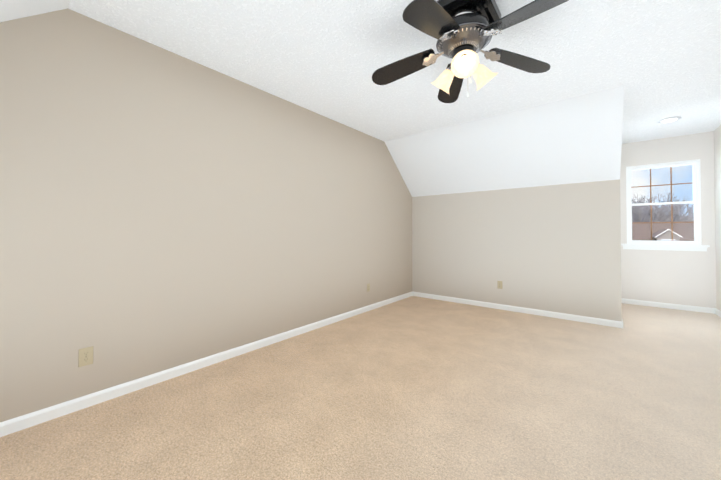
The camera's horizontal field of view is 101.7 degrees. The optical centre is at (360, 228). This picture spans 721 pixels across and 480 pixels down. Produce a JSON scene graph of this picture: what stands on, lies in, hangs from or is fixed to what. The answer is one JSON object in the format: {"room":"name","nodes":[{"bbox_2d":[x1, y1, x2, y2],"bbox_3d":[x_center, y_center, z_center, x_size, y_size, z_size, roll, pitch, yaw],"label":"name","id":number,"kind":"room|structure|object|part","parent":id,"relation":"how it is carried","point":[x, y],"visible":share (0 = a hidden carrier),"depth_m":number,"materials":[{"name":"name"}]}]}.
{"room":"empty attic bedroom","nodes":[
{"label":"empty attic bedroom","id":0,"kind":"room"},
{"bbox_2d":[0,0,69,21],"bbox_3d":[-0.620,-0.994,0.286,3.770,0.770,0.865,-1,-1,39],"label":"sloped ceiling","id":1,"kind":"structure","parent":0,"point":[13,9],"depth_m":1.62,"materials":[{"name":"white paint"}]},
{"bbox_2d":[0,9,411,421],"bbox_3d":[-0.725,-0.098,3.135,0.001,2.495,5.170,-1,-1,39],"label":"wall","id":2,"kind":"structure","parent":0,"point":[161,209],"depth_m":2.17,"materials":[{"name":"beige paint"}]},
{"bbox_2d":[78,346,92,366],"bbox_3d":[-1.744,0.814,1.864,0.008,0.114,0.070,-1,-1,39],"label":"electrical outlet","id":3,"kind":"object","parent":2,"relation":"attached to","point":[85,356],"visible":1,"depth_m":1.86,"materials":[{"name":"beige plastic"}]},
{"bbox_2d":[0,292,412,436],"bbox_3d":[-0.720,1.112,3.116,0.014,0.074,5.170,-1,-1,39],"label":"baseboard","id":4,"kind":"structure","parent":2,"relation":"attached to","point":[16,424],"depth_m":2.15,"materials":[{"name":"white wood"}]},
{"bbox_2d":[0,296,720,479],"bbox_3d":[1.242,1.143,2.552,3.770,0.001,6.770,-1,-1,39],"label":"floor","id":5,"kind":"structure","parent":0,"point":[415,388],"depth_m":1.84,"materials":[{"name":"carpet"}]},
{"bbox_2d":[68,0,720,143],"bbox_3d":[1.515,-1.348,2.917,3.770,0.001,5.905,-1,-1,39],"label":"ceiling","id":6,"kind":"structure","parent":0,"point":[659,59],"depth_m":2.29,"materials":[{"name":"white paint"}]},
{"bbox_2d":[372,0,567,102],"bbox_3d":[0.610,-1.080,1.807,1.169,0.561,1.136,-1,-1,39],"label":"ceiling fan","id":7,"kind":"object","parent":6,"relation":"hanging from","point":[462,31],"visible":1,"depth_m":1.75,"materials":[{"name":"black wood"}]},
{"bbox_3d":[0.644,-1.143,1.835,0.332,0.077,0.332,-1,-1,39],"label":"dish","id":8,"kind":"part","parent":7,"relation":"part of","materials":[{"name":"silver metal"}]},
{"bbox_3d":[0.644,-1.335,1.837,0.356,0.049,0.356,-1,-1,39],"label":"mount frame","id":9,"kind":"part","parent":7,"relation":"part of","materials":[{"name":"black metal"}]},
{"bbox_2d":[658,116,680,122],"bbox_3d":[3.801,-1.328,3.614,0.204,0.024,0.204,-1,-1,39],"label":"recessed light","id":10,"kind":"object","parent":6,"relation":"in","point":[669,119],"visible":1,"depth_m":3.58,"materials":[{"name":"white plastic"}]},
{"bbox_2d":[385,85,623,196],"bbox_3d":[1.695,-0.951,3.955,2.735,0.770,0.860,-1,-1,39],"label":"ceiling","id":11,"kind":"structure","parent":0,"point":[577,139],"depth_m":3.66,"materials":[{"name":"white paint"}]},
{"bbox_2d":[412,179,621,321],"bbox_3d":[1.966,0.301,4.274,2.735,1.725,0.001,-1,-1,39],"label":"wall","id":12,"kind":"structure","parent":0,"point":[554,248],"depth_m":4.02,"materials":[{"name":"beige paint"}]},
{"bbox_2d":[497,281,502,288],"bbox_3d":[2.009,0.812,4.229,0.070,0.114,0.008,-1,-1,39],"label":"outlet","id":13,"kind":"object","parent":12,"relation":"attached to","point":[499,285],"visible":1,"depth_m":4.23,"materials":[{"name":"beige plastic"}]},
{"bbox_2d":[412,291,622,327],"bbox_3d":[1.967,1.126,4.254,2.749,0.074,0.014,-1,-1,39],"label":"baseboard","id":14,"kind":"structure","parent":12,"relation":"attached to","point":[598,321],"depth_m":3.99,"materials":[{"name":"white wood"}]},
{"bbox_2d":[620,131,715,307],"bbox_3d":[4.457,-0.084,4.354,1.035,2.495,0.060,-1,-1,39],"label":"wall","id":15,"kind":"structure","parent":0,"point":[678,277],"depth_m":4.24,"materials":[{"name":"white paint"}]},
{"bbox_2d":[626,159,700,244],"bbox_3d":[4.474,-0.366,4.366,0.770,1.200,0.086,-1,-1,39],"label":"window","id":16,"kind":"structure","parent":15,"relation":"in","point":[698,191],"depth_m":4.30,"materials":[{"name":"white"}]},
{"bbox_2d":[631,167,692,202],"bbox_3d":[4.480,-0.646,4.378,0.646,0.516,0.006,-1,-1,39],"label":"grille","id":17,"kind":"object","parent":16,"relation":"attached to","point":[671,184],"visible":0.76,"depth_m":4.32,"materials":[{"name":"brown wood"}]},
{"bbox_3d":[4.477,-0.646,4.373,0.654,0.524,0.002,-1,-1,39],"label":"sash glass","id":18,"kind":"part","parent":16,"relation":"part of","materials":[{"name":"clear glass"}]},
{"bbox_3d":[4.480,-0.646,4.378,0.714,0.584,0.025,-1,-1,39],"label":"window sash","id":19,"kind":"part","parent":16,"relation":"part of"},
{"bbox_3d":[4.459,-0.087,4.344,0.654,0.542,0.002,-1,-1,39],"label":"sash glass","id":20,"kind":"part","parent":16,"relation":"part of","materials":[{"name":"clear glass"}]},
{"bbox_3d":[4.462,-0.087,4.348,0.714,0.602,0.025,-1,-1,39],"label":"window sash","id":21,"kind":"part","parent":16,"relation":"part of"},
{"bbox_2d":[638,204,693,240],"bbox_3d":[4.462,-0.087,4.348,0.646,0.534,0.006,-1,-1,39],"label":"grille","id":22,"kind":"object","parent":16,"relation":"attached to","point":[651,222],"visible":1,"depth_m":4.28,"materials":[{"name":"brown wood"}]},
{"bbox_2d":[621,244,709,250],"bbox_3d":[4.429,0.276,4.304,0.900,0.086,0.053,-1,-1,39],"label":"window sill","id":23,"kind":"structure","parent":15,"relation":"attached to","point":[667,247],"depth_m":4.28,"materials":[{"name":"white wood"}]},
{"bbox_2d":[621,298,715,313],"bbox_3d":[4.434,1.127,4.311,1.035,0.074,0.014,-1,-1,39],"label":"baseboard","id":24,"kind":"structure","parent":15,"relation":"attached to","point":[672,306],"depth_m":4.26,"materials":[{"name":"white wood"}]},
{"bbox_2d":[714,125,720,310],"bbox_3d":[4.064,-0.099,3.050,0.001,2.495,2.460,-1,-1,39],"label":"wall","id":25,"kind":"structure","parent":0,"point":[717,156],"depth_m":3.90,"materials":[{"name":"white paint"}]},
{"label":"wall","id":26,"kind":"structure","parent":0,"visible":0},
{"bbox_2d":[715,308,720,317],"bbox_3d":[2.699,1.092,1.368,0.014,0.074,6.770,-1,-1,39],"label":"baseboard","id":27,"kind":"structure","parent":26,"relation":"attached to","point":[717,312],"depth_m":3.89,"materials":[{"name":"white wood"}]},
{"label":"outside","id":28,"kind":"structure","parent":0,"visible":0},
{"label":"ground","id":29,"kind":"structure","parent":28,"visible":0},
{"bbox_2d":[632,193,693,221],"bbox_3d":[78.159,-2.393,81.996,27.152,15.007,62.620,-1,-1,39],"label":"trees","id":30,"kind":"object","parent":29,"relation":"on","point":[659,217],"depth_m":67.44,"materials":[{"name":"grey plant"}]},
{"bbox_2d":[632,221,693,240],"bbox_3d":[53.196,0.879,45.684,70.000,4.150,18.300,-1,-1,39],"label":"house","id":31,"kind":"structure","parent":29,"relation":"on","point":[660,229],"depth_m":47.24,"materials":[{"name":"brown brick"}]},
{"bbox_2d":[657,230,679,240],"bbox_3d":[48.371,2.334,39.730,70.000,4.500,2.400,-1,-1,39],"label":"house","id":32,"kind":"structure","parent":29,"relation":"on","point":[662,235],"depth_m":41.86,"materials":[{"name":"grey"}]}
]}

